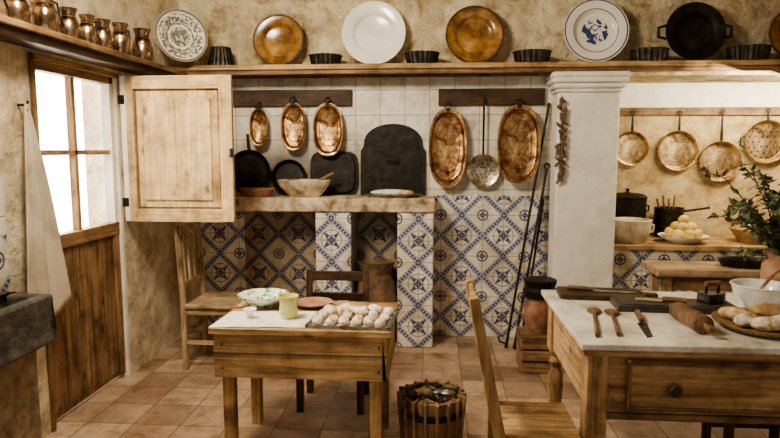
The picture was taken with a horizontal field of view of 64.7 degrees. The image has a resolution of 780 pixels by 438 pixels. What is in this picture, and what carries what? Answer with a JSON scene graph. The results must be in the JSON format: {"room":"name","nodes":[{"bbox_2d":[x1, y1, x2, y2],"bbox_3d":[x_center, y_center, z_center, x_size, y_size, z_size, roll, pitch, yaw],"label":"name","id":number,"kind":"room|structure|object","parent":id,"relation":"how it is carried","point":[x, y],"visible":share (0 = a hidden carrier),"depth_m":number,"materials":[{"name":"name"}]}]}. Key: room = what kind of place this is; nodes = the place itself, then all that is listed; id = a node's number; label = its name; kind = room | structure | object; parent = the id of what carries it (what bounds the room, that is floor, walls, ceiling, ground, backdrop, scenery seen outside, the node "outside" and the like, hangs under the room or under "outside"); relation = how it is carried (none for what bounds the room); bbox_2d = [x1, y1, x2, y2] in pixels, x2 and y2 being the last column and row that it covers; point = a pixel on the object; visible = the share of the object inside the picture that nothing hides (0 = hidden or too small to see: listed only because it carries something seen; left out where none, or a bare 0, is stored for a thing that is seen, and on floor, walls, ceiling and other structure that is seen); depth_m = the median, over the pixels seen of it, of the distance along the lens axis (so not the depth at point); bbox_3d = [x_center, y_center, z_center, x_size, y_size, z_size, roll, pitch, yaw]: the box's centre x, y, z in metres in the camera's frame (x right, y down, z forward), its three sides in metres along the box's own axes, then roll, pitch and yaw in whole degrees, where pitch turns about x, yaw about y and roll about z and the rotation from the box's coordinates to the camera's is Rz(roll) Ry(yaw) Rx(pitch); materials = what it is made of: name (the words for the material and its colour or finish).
{"room":"historic interior","nodes":[
{"label":"historic interior","id":0,"kind":"room"},
{"bbox_2d":[0,0,190,437],"bbox_3d":[-2.071,-0.243,2.169,0.250,3.100,7.250,0,6,4],"label":"wall","id":1,"kind":"structure","parent":0,"point":[154,310],"depth_m":4.21,"materials":[{"name":"beige paint"}]},
{"bbox_2d":[0,177,9,293],"bbox_3d":[-1.933,0.155,2.299,0.012,0.560,1.440,0,6,4],"label":"tile backsplash","id":2,"kind":"structure","parent":1,"relation":"attached to","point":[4,265],"depth_m":2.99,"materials":[{"name":"white tile"}]},
{"bbox_2d":[17,101,71,314],"bbox_3d":[-1.822,0.026,3.190,0.103,1.257,0.414,0,6,4],"label":"hanging towel","id":3,"kind":"object","parent":1,"relation":"hanging from","point":[46,266],"visible":0.85,"depth_m":3.18,"materials":[{"name":"fabric"}]},
{"bbox_2d":[27,52,130,431],"bbox_3d":[-1.858,0.108,3.731,0.158,2.053,0.906,0,6,4],"label":"door","id":4,"kind":"structure","parent":1,"relation":"in","point":[74,106],"depth_m":3.77,"materials":[{"name":"brown wood"}]},
{"bbox_2d":[0,14,186,75],"bbox_3d":[-1.802,-0.893,2.941,0.176,0.080,3.765,0,6,4],"label":"display shelf","id":5,"kind":"object","parent":1,"relation":"attached to","point":[13,31],"visible":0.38,"depth_m":3.35,"materials":[{"name":"brown wood"}]},
{"bbox_2d":[1,0,30,22],"bbox_3d":[-1.801,-1.020,2.941,0.124,0.172,0.157,3,7,28],"label":"jug","id":6,"kind":"object","parent":5,"relation":"on","point":[16,9],"visible":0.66,"depth_m":2.91,"materials":[{"name":"brown metal"}]},
{"bbox_2d":[31,0,59,31],"bbox_3d":[-1.783,-1.096,3.179,0.132,0.270,0.159,-3,7,-25],"label":"jug","id":7,"kind":"object","parent":5,"relation":"on","point":[44,14],"visible":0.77,"depth_m":3.13,"materials":[{"name":"brown metal"}]},
{"bbox_2d":[58,6,79,38],"bbox_3d":[-1.769,-1.068,3.367,0.110,0.172,0.148,3,7,27],"label":"jug","id":8,"kind":"object","parent":5,"relation":"on","point":[68,23],"visible":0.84,"depth_m":3.34,"materials":[{"name":"brown metal"}]},
{"bbox_2d":[78,14,97,43],"bbox_3d":[-1.738,-1.091,3.572,0.104,0.172,0.138,5,8,40],"label":"jug","id":9,"kind":"object","parent":5,"relation":"on","point":[88,32],"visible":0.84,"depth_m":3.52,"materials":[{"name":"brown metal"}]},
{"bbox_2d":[94,18,112,48],"bbox_3d":[-1.743,-1.111,3.713,0.112,0.181,0.150,3,7,27],"label":"jug","id":10,"kind":"object","parent":5,"relation":"on","point":[104,35],"visible":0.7,"depth_m":3.69,"materials":[{"name":"brown metal"}]},
{"bbox_2d":[111,22,130,53],"bbox_3d":[-1.726,-1.147,3.948,0.120,0.200,0.155,-2,7,-19],"label":"jug","id":11,"kind":"object","parent":5,"relation":"on","point":[121,39],"visible":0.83,"depth_m":3.89,"materials":[{"name":"brown metal"}]},
{"bbox_2d":[132,28,153,61],"bbox_3d":[-1.707,-1.188,4.217,0.140,0.220,0.170,4,7,30],"label":"jug","id":12,"kind":"object","parent":5,"relation":"on","point":[142,47],"visible":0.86,"depth_m":4.18,"materials":[{"name":"brown metal"}]},
{"bbox_2d":[118,75,235,221],"bbox_3d":[-1.416,-0.463,4.103,0.768,0.969,0.044,0,6,4],"label":"window shutter","id":13,"kind":"object","parent":1,"relation":"attached to","point":[178,131],"visible":1,"depth_m":4.09,"materials":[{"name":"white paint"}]},
{"bbox_2d":[154,9,207,61],"bbox_3d":[-1.588,-1.392,4.679,0.400,0.396,0.094,-5,8,-38],"label":"plate","id":14,"kind":"object","parent":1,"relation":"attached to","point":[179,33],"visible":1,"depth_m":4.69,"materials":[{"name":"ceramic"}]},
{"bbox_2d":[45,330,779,437],"bbox_3d":[1.178,1.362,2.210,6.750,0.100,7.450,0,6,4],"label":"floor","id":15,"kind":"structure","parent":0,"point":[160,399],"depth_m":3.85,"materials":[{"name":"tile"}]},
{"bbox_2d":[0,292,56,437],"bbox_3d":[-1.801,0.858,2.401,0.276,0.860,1.324,0,6,4],"label":"sink","id":16,"kind":"object","parent":15,"relation":"on","point":[27,320],"visible":1,"depth_m":2.83,"materials":[{"name":"grey stone"}]},
{"bbox_2d":[174,222,242,369],"bbox_3d":[-1.248,0.537,4.491,0.459,1.031,0.440,0,6,4],"label":"spindle-back chair","id":17,"kind":"object","parent":15,"relation":"on","point":[216,303],"visible":0.67,"depth_m":4.37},
{"bbox_2d":[208,301,398,437],"bbox_3d":[-0.412,0.844,3.243,0.880,0.700,0.578,0,6,4],"label":"table","id":18,"kind":"object","parent":15,"relation":"on","point":[255,353],"visible":0.8,"depth_m":2.96,"materials":[{"name":"brown wood"}]},
{"bbox_2d":[237,288,288,308],"bbox_3d":[-0.691,0.442,3.360,0.278,0.072,0.278,0,6,4],"label":"bowl","id":19,"kind":"object","parent":18,"relation":"on","point":[260,298],"visible":0.91,"depth_m":3.41,"materials":[{"name":"white ceramic"}]},
{"bbox_2d":[208,310,318,327],"bbox_3d":[-0.620,0.503,3.109,0.490,0.006,0.330,0,6,4],"label":"paper sheet","id":20,"kind":"object","parent":18,"relation":"on","point":[269,318],"visible":0.84,"depth_m":3.08,"materials":[{"name":"white paper"}]},
{"bbox_2d":[243,307,255,318],"bbox_3d":[-0.709,0.477,3.113,0.070,0.050,0.070,0,6,4],"label":"cup","id":21,"kind":"object","parent":20,"relation":"on","point":[249,311],"visible":1,"depth_m":3.10,"materials":[{"name":"white ceramic"}]},
{"bbox_2d":[278,293,298,319],"bbox_3d":[-0.513,0.443,3.115,0.104,0.117,0.104,3,7,27],"label":"cup","id":22,"kind":"object","parent":20,"relation":"on","point":[288,308],"visible":1,"depth_m":3.08,"materials":[{"name":"ceramic"}]},
{"bbox_2d":[297,297,332,308],"bbox_3d":[-0.419,0.464,3.372,0.212,0.027,0.212,0,6,4],"label":"plate","id":23,"kind":"object","parent":18,"relation":"on","point":[306,302],"visible":0.88,"depth_m":3.40,"materials":[{"name":"orange ceramic"}]},
{"bbox_2d":[305,303,398,331],"bbox_3d":[-0.179,0.470,3.093,0.410,0.076,0.350,1,6,8],"label":"tray","id":24,"kind":"object","parent":18,"relation":"on","point":[346,316],"visible":1,"depth_m":3.01,"materials":[{"name":"white food"}]},
{"bbox_2d":[296,269,368,414],"bbox_3d":[-0.343,0.734,3.768,0.420,0.801,0.369,0,6,4],"label":"chair","id":25,"kind":"object","parent":15,"relation":"on","point":[362,386],"visible":0.37,"depth_m":3.88,"materials":[{"name":"brown wood"}]},
{"bbox_2d":[235,195,434,347],"bbox_3d":[-0.426,0.406,4.996,1.570,1.180,0.350,0,6,4],"label":"countertop","id":26,"kind":"structure","parent":15,"relation":"on","point":[336,250],"depth_m":4.80,"materials":[{"name":"tile"}]},
{"bbox_2d":[234,134,269,193],"bbox_3d":[-1.161,-0.452,5.065,0.369,0.495,0.098,0,6,4],"label":"frying pan","id":27,"kind":"object","parent":26,"relation":"on","point":[252,169],"visible":0.68,"depth_m":5.08,"materials":[{"name":"black metal"}]},
{"bbox_2d":[239,187,274,196],"bbox_3d":[-1.055,-0.211,4.897,0.290,0.068,0.188,0,6,4],"label":"terracotta dish","id":28,"kind":"object","parent":26,"relation":"on","point":[254,191],"visible":1,"depth_m":4.83,"materials":[{"name":"brown ceramic"}]},
{"bbox_2d":[271,159,305,193],"bbox_3d":[-0.831,-0.348,5.066,0.289,0.285,0.084,0,6,4],"label":"frying pan","id":29,"kind":"object","parent":26,"relation":"on","point":[285,169],"visible":0.73,"depth_m":5.08,"materials":[{"name":"black metal"}]},
{"bbox_2d":[277,172,334,196],"bbox_3d":[-0.667,-0.278,4.902,0.461,0.200,0.267,0,6,4],"label":"mortar","id":30,"kind":"object","parent":26,"relation":"on","point":[292,187],"visible":0.99,"depth_m":4.82,"materials":[{"name":"beige stone"}]},
{"bbox_2d":[310,151,357,194],"bbox_3d":[-0.460,-0.376,5.060,0.400,0.360,0.063,0,6,4],"label":"baking tray","id":31,"kind":"object","parent":26,"relation":"on","point":[344,164],"visible":0.81,"depth_m":5.04,"materials":[{"name":"black metal"}]},
{"bbox_2d":[365,189,421,197],"bbox_3d":[0.026,-0.205,4.869,0.450,0.062,0.248,0,6,4],"label":"tray","id":32,"kind":"object","parent":26,"relation":"on","point":[383,193],"visible":1,"depth_m":4.81,"materials":[{"name":"ceramic"}]},
{"bbox_2d":[356,259,396,340],"bbox_3d":[-0.106,0.668,4.986,0.344,0.660,0.297,0,6,4],"label":"jar","id":33,"kind":"object","parent":15,"relation":"on","point":[381,282],"visible":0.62,"depth_m":4.87,"materials":[{"name":"brown ceramic"}]},
{"bbox_2d":[397,378,466,437],"bbox_3d":[0.210,1.021,3.126,0.354,0.377,0.351,0,6,4],"label":"wooden bucket","id":34,"kind":"object","parent":15,"relation":"on","point":[426,409],"visible":1,"depth_m":3.02,"materials":[{"name":"brown wood"}]},
{"bbox_2d":[465,278,580,437],"bbox_3d":[0.526,0.774,2.510,0.438,1.003,0.380,0,6,4],"label":"chair","id":35,"kind":"object","parent":15,"relation":"on","point":[505,419],"visible":1,"depth_m":2.44,"materials":[{"name":"brown wood"}]},
{"bbox_2d":[497,103,549,347],"bbox_3d":[1.065,0.045,4.830,0.518,1.910,0.057,-4,8,-34],"label":"fire poker","id":36,"kind":"object","parent":15,"relation":"on","point":[548,105],"visible":1,"depth_m":4.83,"materials":[{"name":"black metal"}]},
{"bbox_2d":[514,200,543,349],"bbox_3d":[1.124,0.435,4.836,0.086,1.149,0.464,5,8,38],"label":"shovel","id":37,"kind":"object","parent":15,"relation":"on","point":[542,205],"visible":0.3,"depth_m":4.89,"materials":[{"name":"black metal"}]},
{"bbox_2d":[512,163,549,348],"bbox_3d":[1.109,0.281,4.859,0.452,1.437,0.044,-6,9,-44],"label":"fire poker","id":38,"kind":"object","parent":15,"relation":"on","point":[546,170],"visible":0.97,"depth_m":4.87,"materials":[{"name":"black metal"}]},
{"bbox_2d":[516,326,550,372],"bbox_3d":[1.058,0.934,4.403,0.275,0.262,0.265,0,6,4],"label":"wooden crate","id":39,"kind":"object","parent":15,"relation":"on","point":[532,353],"visible":0.69,"depth_m":4.28,"materials":[{"name":"brown wood"}]},
{"bbox_2d":[519,276,556,334],"bbox_3d":[1.061,0.612,4.369,0.242,0.385,0.240,5,8,37],"label":"clay pot","id":40,"kind":"object","parent":39,"relation":"on","point":[535,315],"visible":0.72,"depth_m":4.29,"materials":[{"name":"terracotta"},{"name":"black iron"}]},
{"bbox_2d":[541,290,779,437],"bbox_3d":[1.542,0.838,2.849,1.525,0.800,0.954,0,6,4],"label":"worktable","id":41,"kind":"object","parent":15,"relation":"on","point":[679,373],"visible":0.86,"depth_m":2.44,"materials":[{"name":"wood"}]},
{"bbox_2d":[586,307,600,337],"bbox_3d":[0.898,0.443,2.693,0.067,0.021,0.461,2,7,16],"label":"wooden spoon","id":42,"kind":"object","parent":41,"relation":"on","point":[593,310],"visible":1,"depth_m":2.73,"materials":[{"name":"brown wood"}]},
{"bbox_2d":[556,286,657,300],"bbox_3d":[1.115,0.386,3.167,0.490,0.026,0.200,1,6,8],"label":"chopping board","id":43,"kind":"object","parent":41,"relation":"on","point":[563,293],"visible":0.75,"depth_m":3.11,"materials":[{"name":"brown wood"}]},
{"bbox_2d":[567,285,638,293],"bbox_3d":[1.094,0.362,3.170,0.350,0.026,0.034,2,7,17],"label":"kitchen knife","id":44,"kind":"object","parent":43,"relation":"on","point":[569,287],"visible":1,"depth_m":3.18,"materials":[{"name":"metal"}]},
{"bbox_2d":[604,308,621,336],"bbox_3d":[0.980,0.444,2.687,0.067,0.021,0.419,2,7,15],"label":"wooden spoon","id":45,"kind":"object","parent":41,"relation":"on","point":[610,311],"visible":1,"depth_m":2.73,"materials":[{"name":"brown wood"}]},
{"bbox_2d":[634,309,652,337],"bbox_3d":[1.087,0.445,2.639,0.040,0.030,0.350,1,7,12],"label":"bread knife","id":46,"kind":"object","parent":41,"relation":"on","point":[644,327],"visible":1,"depth_m":2.65,"materials":[{"name":"metal"}]},
{"bbox_2d":[610,296,736,314],"bbox_3d":[1.343,0.409,2.923,0.540,0.035,0.180,1,6,7],"label":"slate board","id":47,"kind":"object","parent":41,"relation":"on","point":[622,304],"visible":0.54,"depth_m":2.87,"materials":[{"name":"black stone"}]},
{"bbox_2d":[635,296,685,302],"bbox_3d":[1.284,0.378,2.927,0.220,0.024,0.060,2,7,19],"label":"cleaver","id":48,"kind":"object","parent":47,"relation":"on","point":[664,298],"visible":1,"depth_m":2.91,"materials":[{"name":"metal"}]},
{"bbox_2d":[697,280,725,304],"bbox_3d":[1.532,0.341,2.905,0.129,0.103,0.080,-2,7,-16],"label":"iron","id":49,"kind":"object","parent":47,"relation":"on","point":[707,297],"visible":1,"depth_m":2.88,"materials":[{"name":"metal"}]},
{"bbox_2d":[668,302,715,334],"bbox_3d":[1.281,0.419,2.626,0.080,0.080,0.380,0,6,1],"label":"rolling pin","id":50,"kind":"object","parent":41,"relation":"on","point":[694,319],"visible":1,"depth_m":2.55,"materials":[{"name":"brown wood"}]},
{"bbox_2d":[700,161,779,281],"bbox_3d":[1.945,0.058,3.094,0.766,0.695,0.365,0,6,4],"label":"plant","id":51,"kind":"object","parent":41,"relation":"on","point":[769,235],"visible":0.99,"depth_m":3.07,"materials":[{"name":"green plant"}]},
{"bbox_2d":[711,303,779,338],"bbox_3d":[1.575,0.407,2.593,0.394,0.113,0.394,0,6,4],"label":"platter","id":52,"kind":"object","parent":41,"relation":"on","point":[761,319],"visible":1,"depth_m":2.54,"materials":[{"name":"wood"}]},
{"bbox_2d":[729,268,779,307],"bbox_3d":[1.783,0.320,2.951,0.278,0.207,0.266,0,6,4],"label":"enamel bowl","id":53,"kind":"object","parent":41,"relation":"on","point":[749,291],"visible":0.79,"depth_m":2.93,"materials":[{"name":"white ceramic"}]},
{"bbox_2d":[612,234,767,292],"bbox_3d":[3.168,0.577,5.176,2.805,0.800,0.695,0,6,4],"label":"countertop","id":54,"kind":"structure","parent":15,"relation":"on","point":[628,272],"depth_m":4.92,"materials":[{"name":"brown wood"}]},
{"bbox_2d":[615,188,649,217],"bbox_3d":[2.055,-0.057,5.351,0.329,0.420,0.329,5,8,39],"label":"stockpot","id":55,"kind":"object","parent":54,"relation":"on","point":[628,204],"visible":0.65,"depth_m":5.21,"materials":[{"name":"black metal"}]},
{"bbox_2d":[614,217,654,243],"bbox_3d":[1.971,0.094,5.041,0.319,0.190,0.319,5,8,39],"label":"crock","id":56,"kind":"object","parent":54,"relation":"on","point":[628,230],"visible":0.89,"depth_m":4.93,"materials":[{"name":"beige ceramic"}]},
{"bbox_2d":[653,195,709,237],"bbox_3d":[2.514,-0.025,5.331,0.448,0.361,0.250,0,6,4],"label":"saucepan","id":57,"kind":"object","parent":54,"relation":"on","point":[664,216],"visible":0.7,"depth_m":5.27,"materials":[{"name":"metal"}]},
{"bbox_2d":[657,215,709,243],"bbox_3d":[2.391,0.079,5.018,0.390,0.225,0.390,0,6,4],"label":"fruit bowl","id":58,"kind":"object","parent":54,"relation":"on","point":[682,231],"visible":1,"depth_m":4.93,"materials":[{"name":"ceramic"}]},
{"bbox_2d":[730,224,760,243],"bbox_3d":[2.994,0.118,5.039,0.390,0.142,0.390,0,6,4],"label":"fruit basket","id":59,"kind":"object","parent":54,"relation":"on","point":[744,238],"visible":0.27,"depth_m":4.98,"materials":[{"name":"wicker"}]},
{"bbox_2d":[641,260,760,291],"bbox_3d":[2.714,0.701,4.292,1.800,0.750,0.350,0,6,4],"label":"bench","id":60,"kind":"object","parent":15,"relation":"on","point":[675,275],"visible":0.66,"depth_m":4.18,"materials":[{"name":"brown wood"}]},
{"bbox_2d":[716,255,764,268],"bbox_3d":[2.464,0.299,4.261,0.390,0.055,0.234,0,6,4],"label":"baking dish","id":61,"kind":"object","parent":60,"relation":"on","point":[733,261],"visible":0.71,"depth_m":4.21,"materials":[{"name":"metal"}]},
{"bbox_2d":[701,423,779,437],"bbox_3d":[1.730,1.013,2.942,0.400,0.430,0.300,0,6,4],"label":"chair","id":62,"kind":"object","parent":15,"relation":"on","point":[728,430],"visible":0.21,"depth_m":3.04,"materials":[{"name":"brown wood"}]},
{"bbox_2d":[179,0,779,336],"bbox_3d":[1.439,-0.586,5.226,6.300,3.100,0.600,0,6,4],"label":"wall","id":63,"kind":"structure","parent":0,"point":[479,232],"depth_m":5.02,"materials":[{"name":"tile"}]},
{"bbox_2d":[233,89,351,106],"bbox_3d":[-0.798,-0.986,5.026,0.980,0.130,0.035,0,6,4],"label":"rail","id":64,"kind":"object","parent":63,"relation":"attached to","point":[341,97],"visible":0.93,"depth_m":5.01,"materials":[{"name":"brown wood"}]},
{"bbox_2d":[249,102,267,145],"bbox_3d":[-1.062,-0.773,5.012,0.151,0.358,0.074,0,6,4],"label":"copper tray","id":65,"kind":"object","parent":64,"relation":"hanging from","point":[258,124],"visible":1,"depth_m":5.02,"materials":[{"name":"gold metal"}]},
{"bbox_2d":[281,96,304,149],"bbox_3d":[-0.780,-0.776,4.990,0.201,0.438,0.075,0,6,4],"label":"copper tray","id":66,"kind":"object","parent":64,"relation":"hanging from","point":[292,117],"visible":1,"depth_m":5.00,"materials":[{"name":"gold metal"}]},
{"bbox_2d":[313,97,342,155],"bbox_3d":[-0.498,-0.748,4.972,0.241,0.478,0.076,0,6,4],"label":"copper tray","id":67,"kind":"object","parent":64,"relation":"hanging from","point":[327,121],"visible":1,"depth_m":4.98,"materials":[{"name":"gold metal"}]},
{"bbox_2d":[361,124,425,195],"bbox_3d":[0.023,-0.481,5.001,0.530,0.580,0.086,0,6,4],"label":"door","id":68,"kind":"structure","parent":63,"relation":"attached to","point":[393,156],"depth_m":5.01,"materials":[{"name":"black metal"}]},
{"bbox_2d":[168,59,779,78],"bbox_3d":[1.407,-1.151,4.721,6.300,0.075,0.280,0,6,4],"label":"display shelf","id":69,"kind":"object","parent":63,"relation":"attached to","point":[466,69],"visible":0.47,"depth_m":4.67,"materials":[{"name":"brown wood"}]},
{"bbox_2d":[208,46,234,64],"bbox_3d":[-1.338,-1.282,4.884,0.217,0.150,0.217,0,6,4],"label":"tin","id":70,"kind":"object","parent":69,"relation":"on","point":[219,55],"visible":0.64,"depth_m":4.81,"materials":[{"name":"grey metal"}]},
{"bbox_2d":[253,14,303,63],"bbox_3d":[-0.885,-1.421,4.892,0.412,0.409,0.098,0,6,4],"label":"platter","id":71,"kind":"object","parent":69,"relation":"on","point":[277,38],"visible":0.95,"depth_m":4.89,"materials":[{"name":"orange ceramic"}]},
{"bbox_2d":[308,53,342,63],"bbox_3d":[-0.505,-1.240,4.827,0.269,0.079,0.269,0,6,4],"label":"tin","id":72,"kind":"object","parent":69,"relation":"on","point":[316,58],"visible":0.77,"depth_m":4.73,"materials":[{"name":"grey metal"}]},
{"bbox_2d":[342,1,405,63],"bbox_3d":[-0.127,-1.459,4.833,0.500,0.495,0.103,0,6,4],"label":"serving plate","id":73,"kind":"object","parent":69,"relation":"on","point":[373,31],"visible":0.98,"depth_m":4.83,"materials":[{"name":"white ceramic"}]},
{"bbox_2d":[404,50,439,62],"bbox_3d":[0.248,-1.239,4.772,0.279,0.089,0.279,0,6,4],"label":"tin","id":74,"kind":"object","parent":69,"relation":"on","point":[418,56],"visible":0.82,"depth_m":4.67,"materials":[{"name":"grey metal"}]},
{"bbox_2d":[445,5,503,61],"bbox_3d":[0.656,-1.428,4.777,0.452,0.448,0.102,0,6,4],"label":"platter","id":75,"kind":"object","parent":69,"relation":"on","point":[475,33],"visible":0.97,"depth_m":4.78,"materials":[{"name":"orange ceramic"}]},
{"bbox_2d":[512,49,551,61],"bbox_3d":[1.086,-1.232,4.710,0.299,0.089,0.299,0,6,4],"label":"tin","id":76,"kind":"object","parent":69,"relation":"on","point":[525,55],"visible":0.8,"depth_m":4.60,"materials":[{"name":"grey metal"}]},
{"bbox_2d":[564,0,628,60],"bbox_3d":[1.574,-1.440,4.709,0.490,0.486,0.102,0,6,4],"label":"plate","id":77,"kind":"object","parent":69,"relation":"on","point":[594,30],"visible":0.97,"depth_m":4.71,"materials":[{"name":"white ceramic"}]},
{"bbox_2d":[629,47,669,60],"bbox_3d":[1.954,-1.228,4.647,0.289,0.094,0.289,0,6,4],"label":"tin","id":78,"kind":"object","parent":69,"relation":"on","point":[645,53],"visible":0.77,"depth_m":4.54,"materials":[{"name":"grey metal"}]},
{"bbox_2d":[657,2,732,59],"bbox_3d":[2.296,-1.413,4.650,0.548,0.436,0.126,0,6,4],"label":"casserole","id":79,"kind":"object","parent":69,"relation":"on","point":[694,30],"visible":0.98,"depth_m":4.64,"materials":[{"name":"black metal"}]},
{"bbox_2d":[725,44,772,59],"bbox_3d":[2.671,-1.227,4.594,0.310,0.104,0.310,0,6,4],"label":"tin","id":80,"kind":"object","parent":69,"relation":"on","point":[748,51],"visible":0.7,"depth_m":4.48,"materials":[{"name":"grey metal"}]},
{"bbox_2d":[769,13,779,54],"bbox_3d":[3.035,-1.384,4.607,0.402,0.399,0.096,0,6,4],"label":"platter","id":81,"kind":"object","parent":69,"relation":"on","point":[774,29],"visible":0.93,"depth_m":4.61,"materials":[{"name":"orange ceramic"}]},
{"bbox_2d":[438,88,544,105],"bbox_3d":[0.807,-0.973,4.909,0.840,0.130,0.035,0,6,4],"label":"rail","id":82,"kind":"object","parent":63,"relation":"attached to","point":[493,96],"visible":1,"depth_m":4.89,"materials":[{"name":"brown wood"}]},
{"bbox_2d":[429,102,466,186],"bbox_3d":[0.460,-0.596,4.917,0.302,0.678,0.079,0,6,4],"label":"copper tray","id":83,"kind":"object","parent":82,"relation":"hanging from","point":[447,135],"visible":1,"depth_m":4.92,"materials":[{"name":"gold metal"}]},
{"bbox_2d":[466,97,499,186],"bbox_3d":[0.745,-0.615,4.913,0.264,0.720,0.041,0,6,4],"label":"skimmer","id":84,"kind":"object","parent":82,"relation":"hanging from","point":[483,170],"visible":1,"depth_m":4.94,"materials":[{"name":"metal"}]},
{"bbox_2d":[497,98,540,183],"bbox_3d":[1.017,-0.616,4.873,0.337,0.678,0.079,0,6,4],"label":"copper tray","id":85,"kind":"object","parent":82,"relation":"hanging from","point":[519,135],"visible":1,"depth_m":4.88,"materials":[{"name":"gold metal"}]},
{"bbox_2d":[546,71,630,287],"bbox_3d":[1.506,-0.053,4.824,0.570,2.130,0.305,0,6,4],"label":"column","id":86,"kind":"structure","parent":0,"point":[582,206],"depth_m":4.71,"materials":[{"name":"white paint"}]},
{"bbox_2d":[554,96,567,183],"bbox_3d":[1.292,-0.592,4.648,0.095,0.659,0.048,0,6,4],"label":"string","id":87,"kind":"object","parent":86,"relation":"attached to","point":[561,172],"visible":1,"depth_m":4.64,"materials":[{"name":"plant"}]},
{"bbox_2d":[616,82,779,234],"bbox_3d":[3.204,-0.135,5.550,2.820,2.130,0.200,0,6,4],"label":"wall","id":88,"kind":"structure","parent":0,"point":[650,177],"depth_m":5.43,"materials":[{"name":"paint"}]},
{"bbox_2d":[619,107,779,115],"bbox_3d":[3.215,-0.937,5.347,2.760,0.070,0.022,0,6,4],"label":"rail","id":89,"kind":"object","parent":88,"relation":"attached to","point":[645,111],"visible":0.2,"depth_m":5.38,"materials":[{"name":"brown wood"}]},
{"bbox_2d":[618,111,648,164],"bbox_3d":[2.127,-0.714,5.432,0.300,0.478,0.054,0,6,4],"label":"frying pan","id":90,"kind":"object","parent":89,"relation":"hanging from","point":[633,146],"visible":0.91,"depth_m":5.46,"materials":[{"name":"gold metal"}]},
{"bbox_2d":[658,111,698,170],"bbox_3d":[2.526,-0.688,5.405,0.350,0.522,0.054,0,6,4],"label":"frying pan","id":91,"kind":"object","parent":89,"relation":"hanging from","point":[679,149],"visible":1,"depth_m":5.43,"materials":[{"name":"gold metal"}]},
{"bbox_2d":[699,109,741,181],"bbox_3d":[2.885,-0.640,5.384,0.360,0.632,0.054,0,6,4],"label":"frying pan","id":92,"kind":"object","parent":89,"relation":"hanging from","point":[724,155],"visible":0.93,"depth_m":5.41,"materials":[{"name":"gold metal"}]},
{"bbox_2d":[739,108,779,163],"bbox_3d":[3.264,-0.722,5.347,0.453,0.482,0.054,0,6,4],"label":"colander","id":93,"kind":"object","parent":89,"relation":"hanging from","point":[762,140],"visible":1,"depth_m":5.37,"materials":[{"name":"gold metal"}]}
]}

